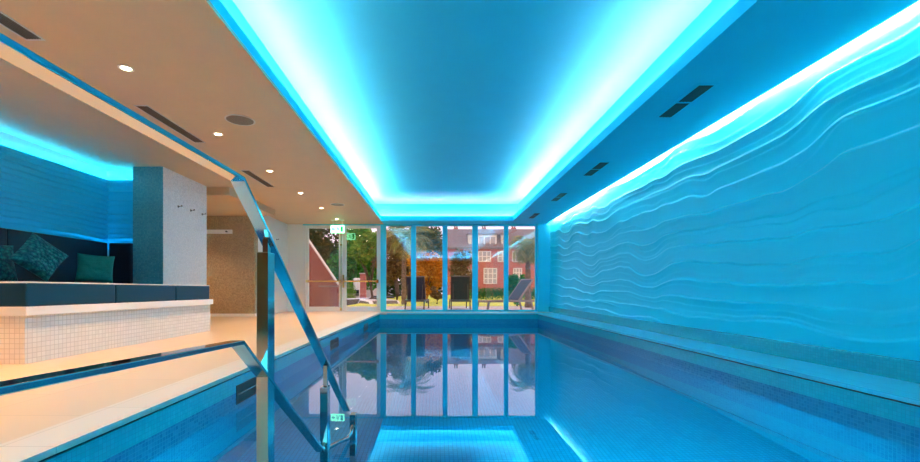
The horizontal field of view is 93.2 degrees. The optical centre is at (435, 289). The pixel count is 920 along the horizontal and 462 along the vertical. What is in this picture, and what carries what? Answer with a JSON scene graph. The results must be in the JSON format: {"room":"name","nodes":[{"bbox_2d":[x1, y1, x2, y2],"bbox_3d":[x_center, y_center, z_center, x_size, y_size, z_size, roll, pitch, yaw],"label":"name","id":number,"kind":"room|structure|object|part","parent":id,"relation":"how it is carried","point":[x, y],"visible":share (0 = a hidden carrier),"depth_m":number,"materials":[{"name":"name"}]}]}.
{"room":"spa","nodes":[
{"label":"spa","id":0,"kind":"room"},
{"bbox_2d":[0,131,106,179],"bbox_3d":[-6.275,-0.660,3.625,1.750,2.620,14.450,0,0,0],"label":"wall","id":1,"kind":"structure","parent":0,"point":[8,140],"depth_m":6.06,"materials":[{"name":"white paint"}]},
{"bbox_2d":[0,144,108,249],"bbox_3d":[-5.320,-1.218,4.825,0.040,1.135,4.450,0,0,0],"label":"wall","id":2,"kind":"structure","parent":0,"point":[38,195],"depth_m":5.99,"materials":[{"name":"teal"}]},
{"bbox_2d":[106,180,132,248],"bbox_3d":[-5.060,-1.218,7.030,0.560,1.135,0.040,0,0,0],"label":"wall","id":3,"kind":"structure","parent":0,"point":[120,192],"depth_m":7.04,"materials":[{"name":"teal"}]},
{"bbox_2d":[107,170,132,255],"bbox_3d":[-5.120,-0.660,7.685,0.560,2.620,1.130,0,0,0],"label":"wall","id":4,"kind":"structure","parent":0,"point":[111,174],"depth_m":7.12,"materials":[{"name":"white paint"}]},
{"bbox_2d":[133,167,162,283],"bbox_3d":[-4.601,-0.660,6.934,0.478,2.620,0.008,0,0,0],"label":"wall","id":5,"kind":"structure","parent":0,"point":[147,181],"depth_m":6.93,"materials":[{"name":"paint"}]},
{"bbox_2d":[163,167,206,284],"bbox_3d":[-4.600,-0.660,7.594,0.480,2.620,1.312,0,0,0],"label":"wall column","id":6,"kind":"structure","parent":0,"point":[184,231],"depth_m":7.49,"materials":[{"name":"paint"}]},
{"bbox_2d":[207,216,257,313],"bbox_3d":[-5.800,-0.660,10.750,2.700,2.620,0.200,0,0,0],"label":"wall","id":7,"kind":"structure","parent":0,"point":[231,258],"depth_m":10.65,"materials":[{"name":"brown tile"}]},
{"bbox_2d":[207,230,231,233],"bbox_3d":[-5.442,-1.428,10.613,0.896,0.100,0.075,0,0,0],"label":"rail","id":8,"kind":"object","parent":7,"relation":"attached to","point":[208,231],"visible":0.63,"depth_m":10.62,"materials":[{"name":"white"}]},
{"bbox_2d":[210,309,294,316],"bbox_3d":[-5.495,0.615,11.815,3.010,0.070,2.370,0,0,0],"label":"baseboard","id":9,"kind":"structure","parent":7,"relation":"attached to","point":[287,310],"depth_m":10.63,"materials":[{"name":"white"}]},
{"bbox_2d":[207,187,274,215],"bbox_3d":[-5.470,-1.892,9.470,3.040,0.154,2.340,0,0,0],"label":"ceiling","id":10,"kind":"structure","parent":0,"point":[221,201],"depth_m":9.32,"materials":[{"name":"white paint"}]},
{"bbox_2d":[258,216,286,310],"bbox_3d":[-4.550,-0.660,12.000,0.200,2.620,2.300,0,0,0],"label":"wall","id":11,"kind":"structure","parent":0,"point":[278,229],"depth_m":12.34,"materials":[{"name":"white paint"}]},
{"bbox_2d":[0,312,551,443],"bbox_3d":[-1.875,0.775,4.750,10.550,0.250,16.700,0,0,0],"label":"floor","id":12,"kind":"structure","parent":0,"point":[23,413],"depth_m":3.59,"materials":[{"name":"tile"}]},
{"bbox_2d":[0,299,212,363],"bbox_3d":[-4.469,0.399,5.402,1.838,0.503,3.285,0,0,0],"label":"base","id":13,"kind":"object","parent":12,"relation":"on","point":[31,334],"visible":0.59,"depth_m":4.50,"materials":[{"name":"tile"}]},
{"bbox_2d":[0,228,6,281],"bbox_3d":[-5.253,-0.300,4.647,0.106,0.893,1.245,0,0,0],"label":"panel","id":14,"kind":"object","parent":13,"relation":"on","point":[3,232],"visible":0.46,"depth_m":5.22,"materials":[{"name":"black leather"}]},
{"bbox_2d":[7,229,106,282],"bbox_3d":[-5.253,-0.300,6.077,0.106,0.893,1.605,0,0,0],"label":"panel","id":15,"kind":"object","parent":13,"relation":"on","point":[66,271],"visible":0.41,"depth_m":6.04,"materials":[{"name":"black leather"}]},
{"bbox_2d":[0,282,114,306],"bbox_3d":[-4.389,0.036,4.327,1.608,0.221,1.059,0,0,0],"label":"seat cushion","id":16,"kind":"object","parent":13,"relation":"on","point":[12,294],"visible":0.97,"depth_m":4.07,"materials":[{"name":"blue leather"}]},
{"bbox_2d":[0,245,17,280],"bbox_3d":[-4.579,-0.285,4.420,0.213,0.384,0.462,0,0,25],"label":"pillow","id":17,"kind":"object","parent":16,"relation":"on","point":[7,267],"visible":0.94,"depth_m":4.51,"materials":[{"name":"teal fabric"}]},
{"bbox_2d":[8,233,67,281],"bbox_3d":[-4.215,-0.348,4.620,0.209,0.527,0.539,0,0,24],"label":"pillow","id":18,"kind":"object","parent":16,"relation":"on","point":[38,256],"visible":1,"depth_m":4.56,"materials":[{"name":"teal fabric"}]},
{"bbox_2d":[109,243,132,283],"bbox_3d":[-5.020,-0.300,6.933,0.350,0.893,0.096,0,0,0],"label":"panel","id":19,"kind":"object","parent":13,"relation":"on","point":[123,252],"visible":0.57,"depth_m":6.88,"materials":[{"name":"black leather"}]},
{"bbox_2d":[114,283,175,302],"bbox_3d":[-4.389,0.036,5.422,1.608,0.221,1.118,0,0,0],"label":"seat cushion","id":20,"kind":"object","parent":13,"relation":"on","point":[124,293],"visible":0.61,"depth_m":5.32,"materials":[{"name":"blue leather"}]},
{"bbox_2d":[75,253,114,282],"bbox_3d":[-4.409,-0.280,5.620,0.415,0.388,0.186,0,0,-40],"label":"pillow","id":21,"kind":"object","parent":20,"relation":"on","point":[89,267],"visible":1,"depth_m":5.56,"materials":[{"name":"teal fabric"}]},
{"bbox_2d":[174,285,209,300],"bbox_3d":[-4.389,0.036,6.434,1.608,0.221,0.892,0,0,0],"label":"seat cushion","id":22,"kind":"object","parent":13,"relation":"on","point":[182,292],"visible":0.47,"depth_m":6.36,"materials":[{"name":"blue fabric"}]},
{"bbox_2d":[287,224,302,308],"bbox_3d":[-4.220,-0.660,13.075,0.460,2.620,0.150,0,0,0],"label":"wall","id":23,"kind":"structure","parent":0,"point":[294,231],"depth_m":13.00,"materials":[{"name":"white paint"}]},
{"bbox_2d":[303,222,550,311],"bbox_3d":[-0.195,-0.811,13.015,7.590,2.918,0.270,0,0,0],"label":"wall","id":24,"kind":"structure","parent":0,"point":[543,230],"depth_m":12.88,"materials":[{"name":"teal"}]},
{"bbox_2d":[306,227,342,310],"bbox_3d":[-3.357,-0.630,12.998,1.093,2.540,0.145,0,0,0],"label":"door","id":25,"kind":"structure","parent":24,"relation":"in","point":[340,308],"depth_m":13.02,"materials":[{"name":"white"}]},
{"bbox_2d":[303,225,380,311],"bbox_3d":[-2.826,-0.642,13.050,2.328,2.585,0.100,0,0,0],"label":"door frame","id":26,"kind":"structure","parent":24,"relation":"attached to","point":[304,226],"depth_m":13.00,"materials":[{"name":"white metal"}]},
{"bbox_2d":[342,227,379,310],"bbox_3d":[-2.250,-0.630,12.998,1.105,2.540,0.145,0,0,0],"label":"door","id":27,"kind":"structure","parent":24,"relation":"in","point":[344,276],"depth_m":13.02,"materials":[{"name":"white"}]},
{"bbox_3d":[-2.235,-0.675,13.045,0.911,2.350,0.004,0,0,0],"label":"pane","id":28,"kind":"part","parent":27,"relation":"part of","materials":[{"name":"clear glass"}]},
{"bbox_2d":[381,225,536,311],"bbox_3d":[0.684,-0.643,13.045,4.692,2.584,0.090,0,0,0],"label":"window","id":29,"kind":"structure","parent":24,"relation":"in","point":[383,227],"depth_m":13.00,"materials":[{"name":"teal"}]},
{"bbox_2d":[0,0,918,223],"bbox_3d":[-1.930,-2.260,4.750,10.440,0.580,16.700,0,0,0],"label":"ceiling","id":30,"kind":"structure","parent":0,"point":[430,107],"depth_m":4.75,"materials":[{"name":"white paint"}]},
{"bbox_2d":[0,11,45,40],"bbox_3d":[-3.150,-1.967,2.835,0.150,0.006,1.170,0,0,0],"label":"ceiling vent","id":31,"kind":"object","parent":30,"relation":"in","point":[6,21],"visible":1,"depth_m":3.27,"materials":[{"name":"grey metal"}]},
{"bbox_2d":[117,64,133,71],"bbox_3d":[-2.750,-1.966,3.850,0.124,0.008,0.124,0,0,0],"label":"recessed light","id":32,"kind":"object","parent":30,"relation":"in","point":[126,68],"visible":1,"depth_m":3.85,"materials":[{"name":"white"}]},
{"bbox_2d":[133,105,205,142],"bbox_3d":[-3.150,-1.967,5.210,0.150,0.006,1.180,0,0,0],"label":"ceiling vent","id":33,"kind":"object","parent":30,"relation":"in","point":[147,109],"visible":1,"depth_m":5.10,"materials":[{"name":"grey metal"}]},
{"bbox_2d":[213,132,223,135],"bbox_3d":[-2.750,-1.966,5.480,0.124,0.008,0.124,0,0,0],"label":"recessed light","id":34,"kind":"object","parent":30,"relation":"in","point":[214,133],"visible":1,"depth_m":5.48,"materials":[{"name":"white"}]},
{"bbox_2d":[224,114,255,125],"bbox_3d":[-2.270,-1.966,5.030,0.330,0.008,0.330,0,0,0],"label":"ceiling speaker","id":35,"kind":"object","parent":30,"relation":"attached to","point":[236,119],"visible":1,"depth_m":5.02,"materials":[{"name":"grey metal"}]},
{"bbox_2d":[226,116,253,124],"bbox_3d":[-2.270,-1.966,5.030,0.292,0.008,0.292,0,0,0],"label":"grille","id":36,"kind":"object","parent":35,"relation":"attached to","point":[237,120],"depth_m":5.03,"materials":[{"name":"grey metal"}]},
{"bbox_2d":[240,170,273,186],"bbox_3d":[-3.150,-1.967,7.710,0.150,0.006,1.180,0,0,0],"label":"ceiling vent","id":37,"kind":"object","parent":30,"relation":"in","point":[247,172],"visible":1,"depth_m":7.64,"materials":[{"name":"grey metal"}]},
{"bbox_2d":[330,203,344,205],"bbox_3d":[-2.270,-1.966,10.000,0.330,0.008,0.330,0,0,0],"label":"ceiling speaker","id":38,"kind":"object","parent":30,"relation":"attached to","point":[332,204],"visible":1,"depth_m":9.96,"materials":[{"name":"grey metal"}]},
{"bbox_2d":[331,220,344,232],"bbox_3d":[-2.766,-1.787,12.200,0.380,0.365,0.060,0,0,0],"label":"exit sign","id":39,"kind":"object","parent":30,"relation":"hanging from","point":[334,228],"visible":1,"depth_m":12.17,"materials":[{"name":"white plastic"}]},
{"bbox_2d":[209,0,752,218],"bbox_3d":[0.850,-2.050,4.625,4.880,0.100,16.450,0,0,0],"label":"cove lip","id":40,"kind":"structure","parent":30,"relation":"attached to","point":[739,5],"depth_m":4.44,"materials":[{"name":"paint"}]},
{"bbox_2d":[528,213,540,217],"bbox_3d":[2.600,-1.965,11.500,0.220,0.010,0.820,0,0,0],"label":"ceiling vent","id":41,"kind":"object","parent":30,"relation":"in","point":[534,215],"visible":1,"depth_m":11.44,"materials":[{"name":"metal"}]},
{"bbox_2d":[549,193,568,200],"bbox_3d":[2.600,-1.965,9.190,0.220,0.010,0.820,0,0,0],"label":"ceiling vent","id":42,"kind":"object","parent":30,"relation":"in","point":[559,196],"visible":1,"depth_m":9.12,"materials":[{"name":"metal"}]},
{"bbox_2d":[581,162,611,175],"bbox_3d":[2.600,-1.965,7.070,0.220,0.010,0.820,0,0,0],"label":"ceiling vent","id":43,"kind":"object","parent":30,"relation":"in","point":[598,166],"visible":1,"depth_m":7.02,"materials":[{"name":"metal"}]},
{"bbox_2d":[654,84,718,117],"bbox_3d":[2.600,-1.965,4.550,0.220,0.010,0.820,0,0,0],"label":"ceiling vent","id":44,"kind":"object","parent":30,"relation":"in","point":[696,92],"visible":1,"depth_m":4.50,"materials":[{"name":"metal"}]},
{"bbox_2d":[103,319,919,461],"bbox_3d":[0.632,1.505,6.850,4.815,1.390,10.900,0,0,0],"label":"wall","id":45,"kind":"structure","parent":0,"point":[153,446],"depth_m":3.39,"materials":[{"name":"tile"}]},
{"bbox_2d":[236,377,256,404],"bbox_3d":[-1.572,0.830,3.690,0.006,0.150,0.540,0,0,0],"label":"inlet","id":46,"kind":"object","parent":45,"relation":"attached to","point":[245,390],"visible":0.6,"depth_m":3.60,"materials":[{"name":"black plastic"}]},
{"bbox_2d":[330,337,338,350],"bbox_3d":[-1.572,0.830,6.730,0.006,0.150,0.540,0,0,0],"label":"inlet","id":47,"kind":"object","parent":45,"relation":"attached to","point":[334,343],"visible":1,"depth_m":6.73,"materials":[{"name":"black plastic"}]},
{"bbox_2d":[43,315,919,461],"bbox_3d":[0.632,0.750,6.850,4.815,0.120,10.900,0,0,0],"label":"tile band","id":48,"kind":"object","parent":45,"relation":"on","point":[99,449],"visible":0.72,"depth_m":3.12,"materials":[{"name":"tile"}]},
{"bbox_2d":[38,314,919,461],"bbox_3d":[0.632,0.685,6.850,4.815,0.010,10.900,0,0,0],"label":"joint","id":49,"kind":"object","parent":48,"relation":"on","point":[47,458],"visible":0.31,"depth_m":3.29,"materials":[{"name":"grey"}]},
{"bbox_2d":[0,313,386,461],"bbox_3d":[0.502,0.664,6.850,4.675,0.031,11.020,0,0,0],"label":"coping","id":50,"kind":"object","parent":49,"relation":"on","point":[39,445],"visible":0.88,"depth_m":2.30,"materials":[{"name":"stone"}]},
{"bbox_2d":[387,313,919,405],"bbox_3d":[1.012,0.664,6.850,4.775,0.031,11.020,0,0,0],"label":"coping","id":51,"kind":"object","parent":49,"relation":"on","point":[900,390],"visible":0.88,"depth_m":3.83},
{"bbox_2d":[148,324,919,461],"bbox_3d":[0.632,0.938,6.850,4.415,0.001,10.500,0,0,0],"label":"pool water","id":52,"kind":"object","parent":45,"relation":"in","point":[417,392],"visible":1,"depth_m":3.32,"materials":[{"name":"blue liquid"}]},
{"bbox_2d":[550,0,919,360],"bbox_3d":[3.382,-0.870,6.640,0.058,2.760,12.680,0,0,0],"label":"wall","id":53,"kind":"structure","parent":0,"point":[793,216],"depth_m":4.21,"materials":[{"name":"teal"}]},
{"bbox_3d":[0.632,2.150,6.850,4.415,0.100,10.500,0,0,0],"label":"floor","id":54,"kind":"structure","parent":0,"visible":0},
{"bbox_2d":[0,33,356,461],"bbox_3d":[-0.561,0.884,0.730,0.083,2.431,4.260,0,0,0],"label":"handrail","id":55,"kind":"object","parent":54,"relation":"on","point":[270,262],"visible":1,"depth_m":1.36,"materials":[{"name":"silver metal"}]},
{"bbox_3d":[-0.580,0.439,0.394,0.042,0.753,3.588,0,0,0],"label":"rail","id":56,"kind":"part","parent":55,"relation":"part of","materials":[{"name":"silver metal"}]},
{"bbox_3d":[-0.580,0.262,1.478,0.039,0.777,0.060,0,0,0],"label":"post","id":57,"kind":"part","parent":55,"relation":"part of","materials":[{"name":"silver metal"}]},
{"bbox_3d":[-0.577,-0.150,1.478,0.018,0.045,0.024,0,0,0],"label":"stem","id":58,"kind":"part","parent":55,"relation":"part of","materials":[{"name":"silver metal"}]},
{"bbox_3d":[-0.580,1.157,2.270,0.039,1.307,0.060,0,0,0],"label":"post","id":59,"kind":"part","parent":55,"relation":"part of","materials":[{"name":"silver metal"}]},
{"bbox_3d":[-0.577,0.449,2.270,0.018,0.109,0.024,0,0,0],"label":"stem","id":60,"kind":"part","parent":55,"relation":"part of","materials":[{"name":"silver metal"}]},
{"bbox_3d":[-0.539,1.452,2.830,0.038,1.295,0.060,0,0,0],"label":"post","id":61,"kind":"part","parent":55,"relation":"part of","materials":[{"name":"silver metal"}]},
{"bbox_3d":[3.495,-0.685,4.750,0.210,3.170,16.700,0,0,0],"label":"wall","id":62,"kind":"structure","parent":0,"visible":0},
{"bbox_2d":[549,307,919,383],"bbox_3d":[3.388,0.575,4.700,0.085,0.149,16.600,0,0,0],"label":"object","id":63,"kind":"structure","parent":62,"relation":"attached to","point":[908,370],"depth_m":4.13,"materials":[{"name":"tile"}]},
{"label":"outside","id":64,"kind":"structure","parent":0,"visible":0},
{"bbox_2d":[347,295,534,305],"bbox_3d":[20.500,0.825,47.000,49.000,0.250,56.000,0,0,0],"label":"ground","id":65,"kind":"structure","parent":64,"point":[432,302],"depth_m":22.50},
{"bbox_2d":[370,229,410,299],"bbox_3d":[-2.905,-1.392,29.977,3.413,5.913,2.645,0,0,0],"label":"broadleaf tree","id":66,"kind":"object","parent":65,"relation":"on","point":[393,265],"visible":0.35,"depth_m":29.59,"materials":[{"name":"green plant"}]},
{"bbox_2d":[386,226,433,304],"bbox_3d":[-1.338,-1.168,20.991,2.668,3.755,2.358,0,0,-19],"label":"palm tree","id":67,"kind":"object","parent":65,"relation":"on","point":[406,240],"visible":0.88,"depth_m":20.89,"materials":[{"name":"green plant"}]},
{"bbox_3d":[-1.336,-2.183,20.991,2.665,1.725,2.357,0,0,-20],"label":"crown","id":68,"kind":"part","parent":67,"relation":"part of","materials":[{"name":"green plant"}]},
{"bbox_2d":[387,226,447,282],"bbox_3d":[-1.773,-2.602,41.913,6.079,8.346,3.541,0,0,0],"label":"broadleaf tree","id":69,"kind":"object","parent":65,"relation":"on","point":[435,238],"visible":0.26,"depth_m":41.53,"materials":[{"name":"green plant"}]},
{"bbox_2d":[406,250,449,302],"bbox_3d":[-0.505,-0.759,23.950,2.568,2.949,1.563,0,0,0],"label":"shrub","id":70,"kind":"object","parent":65,"relation":"on","point":[432,269],"visible":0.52,"depth_m":23.62,"materials":[{"name":"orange plant"}]},
{"bbox_2d":[430,286,441,303],"bbox_3d":[0.027,0.243,21.943,0.750,0.941,0.549,0,0,0],"label":"round shrub","id":71,"kind":"object","parent":65,"relation":"on","point":[433,294],"visible":0.99,"depth_m":21.85,"materials":[{"name":"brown plant"}]},
{"bbox_2d":[447,248,471,293],"bbox_3d":[1.619,-0.940,26.915,1.917,3.316,1.758,0,0,0],"label":"conifer tree","id":72,"kind":"object","parent":65,"relation":"on","point":[459,258],"visible":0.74,"depth_m":26.78,"materials":[{"name":"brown plant"}]},
{"bbox_2d":[447,226,534,294],"bbox_3d":[7.880,-4.303,65.000,13.395,10.505,10.600,0,0,0],"label":"brick building","id":73,"kind":"structure","parent":65,"relation":"on","point":[490,241],"depth_m":60.01,"materials":[{"name":"brick"}]},
{"bbox_3d":[6.705,-4.631,59.980,1.797,1.521,0.040,0,0,0],"label":"pane","id":74,"kind":"part","parent":73,"relation":"part of","materials":[{"name":"beige glass"}]},
{"bbox_3d":[7.085,-6.740,60.080,2.496,1.452,0.040,0,0,0],"label":"pane","id":75,"kind":"part","parent":73,"relation":"part of","materials":[{"name":"beige glass"}]},
{"bbox_3d":[7.500,-1.935,59.980,1.866,2.212,0.040,0,0,0],"label":"pane","id":76,"kind":"part","parent":73,"relation":"part of","materials":[{"name":"beige glass"}]},
{"bbox_3d":[9.159,-4.631,59.980,1.313,1.521,0.040,0,0,0],"label":"pane","id":77,"kind":"part","parent":73,"relation":"part of","materials":[{"name":"beige glass"}]},
{"bbox_2d":[469,287,534,299],"bbox_3d":[5.287,0.266,31.999,6.284,1.078,0.823,0,0,0],"label":"clipped hedge","id":78,"kind":"object","parent":65,"relation":"on","point":[488,293],"visible":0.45,"depth_m":31.88,"materials":[{"name":"green plant"}]},
{"bbox_2d":[508,274,524,305],"bbox_3d":[3.533,-0.048,19.033,1.015,1.522,0.594,0,0,-18],"label":"round shrub","id":79,"kind":"object","parent":65,"relation":"on","point":[513,280],"visible":0.52,"depth_m":18.94,"materials":[{"name":"green plant"}]},
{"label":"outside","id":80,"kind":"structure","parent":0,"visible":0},
{"bbox_3d":[10.000,2.025,79.500,160.000,0.250,121.000,0,0,0],"label":"ground","id":81,"kind":"structure","parent":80,"visible":0},
{"bbox_2d":[309,229,338,264],"bbox_3d":[-13.276,-3.437,48.948,7.985,11.302,4.294,0,0,0],"label":"broadleaf tree","id":82,"kind":"object","parent":81,"relation":"on","point":[324,245],"visible":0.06,"depth_m":48.35,"materials":[{"name":"green plant"}]},
{"bbox_2d":[326,229,376,296],"bbox_3d":[-7.496,-2.128,39.853,5.264,8.096,3.343,0,0,-10],"label":"broadleaf tree","id":83,"kind":"object","parent":81,"relation":"on","point":[353,269],"visible":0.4,"depth_m":39.28,"materials":[{"name":"green plant"}]},
{"bbox_2d":[347,282,355,297],"bbox_3d":[-6.456,0.649,32.993,0.996,2.510,0.903,0,0,0],"label":"topiary shrub","id":84,"kind":"object","parent":81,"relation":"on","point":[350,290],"visible":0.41,"depth_m":32.92,"materials":[{"name":"green plant"}]},
{"bbox_2d":[353,278,359,297],"bbox_3d":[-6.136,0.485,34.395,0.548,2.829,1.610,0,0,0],"label":"van","id":85,"kind":"object","parent":81,"relation":"on","point":[356,284],"visible":0.19,"depth_m":33.60,"materials":[{"name":"white"}]},
{"bbox_2d":[347,297,376,304],"bbox_3d":[-4.946,1.191,27.995,4.183,1.417,1.750,0,0,20],"label":"parked car","id":86,"kind":"object","parent":81,"relation":"on","point":[350,301],"visible":0.04,"depth_m":27.23,"materials":[{"name":"silver metal"}]},
{"bbox_2d":[348,230,376,298],"bbox_3d":[-4.027,-0.895,25.907,2.351,5.602,2.050,0,0,0],"label":"broadleaf tree","id":87,"kind":"object","parent":81,"relation":"on","point":[368,238],"visible":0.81,"depth_m":25.92,"materials":[{"name":"green plant"}]},
{"bbox_2d":[359,273,365,297],"bbox_3d":[-5.401,0.323,32.200,0.494,3.154,0.500,0,0,0],"label":"gate pier","id":88,"kind":"structure","parent":81,"relation":"on","point":[362,275],"depth_m":32.00,"materials":[{"name":"red brick"}]},
{"bbox_2d":[366,271,376,297],"bbox_3d":[-8.790,-0.888,57.950,2.437,5.575,6.500,0,0,0],"label":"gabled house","id":89,"kind":"structure","parent":81,"relation":"on","point":[368,292],"depth_m":55.00,"materials":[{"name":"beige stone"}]},
{"bbox_2d":[358,299,399,303],"bbox_3d":[-2.885,1.191,22.604,1.750,1.417,4.183,0,0,-28],"label":"parked car","id":90,"kind":"object","parent":81,"relation":"on","point":[364,301],"visible":0.06,"depth_m":22.18,"materials":[{"name":"white metal"}]},
{"bbox_2d":[347,281,441,296],"bbox_3d":[-9.867,0.358,61.997,22.115,3.930,1.698,0,0,0],"label":"hedge","id":91,"kind":"object","parent":81,"relation":"on","point":[390,290],"visible":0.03,"depth_m":61.74,"materials":[{"name":"green plant"}]},
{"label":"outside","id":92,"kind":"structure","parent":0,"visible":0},
{"bbox_2d":[306,306,534,311],"bbox_3d":[0.000,0.830,16.075,60.000,0.240,5.850,0,0,0],"label":"ground","id":93,"kind":"structure","parent":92,"point":[387,307],"depth_m":16.66,"materials":[{"name":"grey stone"}]},
{"bbox_2d":[309,239,338,306],"bbox_3d":[-5.227,-1.295,18.350,2.211,4.491,0.360,0,0,0],"label":"wall","id":94,"kind":"structure","parent":93,"relation":"on","point":[318,269],"depth_m":18.20,"materials":[{"name":"red brick"}]},
{"bbox_2d":[318,285,338,306],"bbox_3d":[-4.250,0.385,17.650,0.942,1.130,0.560,0,0,0],"label":"wall","id":95,"kind":"structure","parent":93,"relation":"on","point":[328,294],"depth_m":17.40,"materials":[{"name":"red brick"}]},
{"bbox_2d":[404,276,428,309],"bbox_3d":[-0.683,0.111,16.099,0.710,1.199,2.000,0,0,4],"label":"sun lounger","id":96,"kind":"object","parent":93,"relation":"on","point":[420,280],"visible":0.81,"depth_m":15.44,"materials":[{"name":"black fabric"}]},
{"bbox_3d":[-0.723,-0.056,15.537,0.600,0.791,0.440,0,0,4],"label":"backrest","id":97,"kind":"part","parent":96,"relation":"part of","materials":[{"name":"blue"}]},
{"bbox_3d":[-0.724,-0.061,15.526,0.670,0.856,0.490,0,0,4],"label":"backrest frame","id":98,"kind":"part","parent":96,"relation":"part of","materials":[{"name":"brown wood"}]},
{"bbox_3d":[-0.683,0.380,16.099,0.710,0.060,2.000,0,0,4],"label":"frame","id":99,"kind":"part","parent":96,"relation":"part of","materials":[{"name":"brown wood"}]},
{"bbox_2d":[449,276,470,309],"bbox_3d":[0.863,0.104,16.100,0.710,1.212,2.000,0,0,0],"label":"sun lounger","id":100,"kind":"object","parent":93,"relation":"on","point":[460,285],"visible":0.96,"depth_m":15.49,"materials":[{"name":"black fabric"}]},
{"bbox_3d":[0.863,0.380,16.100,0.710,0.060,2.000,0,0,0],"label":"frame","id":101,"kind":"part","parent":100,"relation":"part of","materials":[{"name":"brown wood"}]},
{"bbox_3d":[0.863,-0.062,15.551,0.600,0.804,0.413,0,0,0],"label":"backrest","id":102,"kind":"part","parent":100,"relation":"part of","materials":[{"name":"grey fabric"}]},
{"bbox_3d":[0.863,-0.068,15.540,0.670,0.869,0.462,0,0,0],"label":"backrest frame","id":103,"kind":"part","parent":100,"relation":"part of","materials":[{"name":"brown wood"}]},
{"bbox_2d":[478,279,534,309],"bbox_3d":[2.368,0.161,14.890,2.000,1.097,0.710,0,0,-26],"label":"sun lounger","id":104,"kind":"object","parent":93,"relation":"on","point":[523,285],"visible":0.88,"depth_m":14.99,"materials":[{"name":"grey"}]},
{"bbox_3d":[2.368,0.380,14.890,2.000,0.060,0.710,0,0,-26],"label":"frame","id":105,"kind":"part","parent":104,"relation":"part of","materials":[{"name":"grey metal"}]},
{"bbox_3d":[2.944,-0.007,15.172,0.589,0.693,0.600,0,0,-26],"label":"backrest","id":106,"kind":"part","parent":104,"relation":"part of","materials":[{"name":"blue"}]},
{"bbox_3d":[2.955,-0.009,15.177,0.646,0.755,0.670,0,0,-26],"label":"backrest frame","id":107,"kind":"part","parent":104,"relation":"part of","materials":[{"name":"grey metal"}]},
{"bbox_2d":[508,235,534,307],"bbox_3d":[3.646,-0.735,17.553,1.646,2.889,1.732,0,0,0],"label":"palm tree","id":108,"kind":"object","parent":93,"relation":"on","point":[527,249],"visible":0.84,"depth_m":17.48,"materials":[{"name":"green plant"}]},
{"bbox_3d":[3.646,-1.569,17.553,1.646,1.219,1.732,0,0,0],"label":"crown","id":109,"kind":"part","parent":108,"relation":"part of","materials":[{"name":"green plant"}]}
]}

